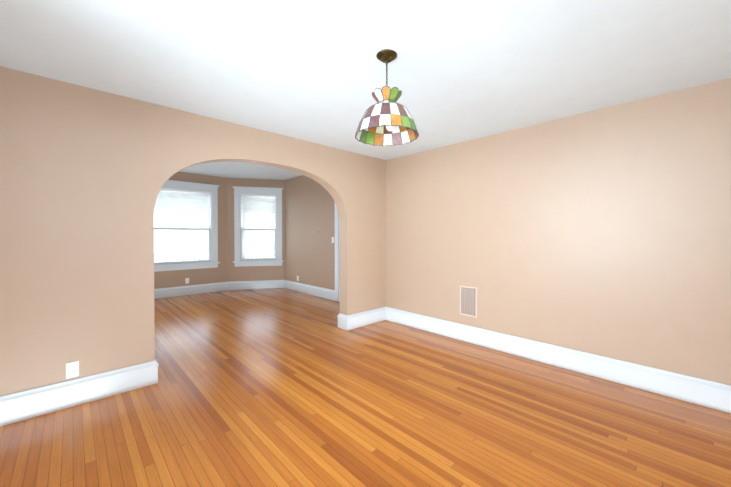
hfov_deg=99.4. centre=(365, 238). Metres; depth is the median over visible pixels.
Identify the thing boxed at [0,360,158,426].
baseboard
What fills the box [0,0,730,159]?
ceiling
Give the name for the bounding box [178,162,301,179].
ceiling
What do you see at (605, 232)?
wall
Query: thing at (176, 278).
wall
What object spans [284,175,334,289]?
wall
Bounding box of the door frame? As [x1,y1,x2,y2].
[335,203,339,300]
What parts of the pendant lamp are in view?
lamp shade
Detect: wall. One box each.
[0,66,385,395]
[154,172,227,288]
[227,178,284,281]
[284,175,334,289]
[386,78,730,384]
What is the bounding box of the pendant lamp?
[355,49,418,145]
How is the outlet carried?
attached to the wall at (86, 173)
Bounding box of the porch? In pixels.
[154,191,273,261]
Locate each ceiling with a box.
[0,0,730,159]
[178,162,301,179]
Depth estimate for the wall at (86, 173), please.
2.46 m
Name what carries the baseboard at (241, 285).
attached to the wall at (250, 273)
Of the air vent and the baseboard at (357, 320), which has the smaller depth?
the air vent
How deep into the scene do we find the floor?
2.17 m
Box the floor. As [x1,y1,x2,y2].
[0,288,730,486]
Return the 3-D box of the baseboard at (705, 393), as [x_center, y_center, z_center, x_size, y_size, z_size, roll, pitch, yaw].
[1.591,1.166,3.402,0.024,0.200,3.750,-1,1,-43]
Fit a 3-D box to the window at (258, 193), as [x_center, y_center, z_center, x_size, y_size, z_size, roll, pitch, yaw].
[-2.598,-0.281,7.542,1.160,1.900,0.205,0,1,-14]
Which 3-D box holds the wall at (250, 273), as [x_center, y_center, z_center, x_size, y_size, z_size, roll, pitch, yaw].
[-2.651,-0.157,7.559,1.544,2.760,0.150,0,1,-14]
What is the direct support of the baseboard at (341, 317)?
attached to the wall at (86, 173)
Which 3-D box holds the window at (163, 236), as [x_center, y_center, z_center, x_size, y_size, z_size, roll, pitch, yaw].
[-3.979,-0.273,6.724,1.490,1.900,0.205,-1,1,-43]
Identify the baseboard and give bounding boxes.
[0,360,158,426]
[154,280,334,300]
[337,313,344,327]
[345,307,384,330]
[385,307,730,412]
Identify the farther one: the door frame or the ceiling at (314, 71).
the door frame
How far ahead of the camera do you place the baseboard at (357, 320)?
4.44 m
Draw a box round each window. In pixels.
[154,180,219,271]
[233,186,283,266]
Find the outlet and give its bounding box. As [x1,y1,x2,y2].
[66,361,78,378]
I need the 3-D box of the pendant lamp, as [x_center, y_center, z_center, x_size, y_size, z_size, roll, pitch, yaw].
[0.136,-0.909,1.983,0.406,0.522,0.412,-1,1,-43]
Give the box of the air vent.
[460,286,476,317]

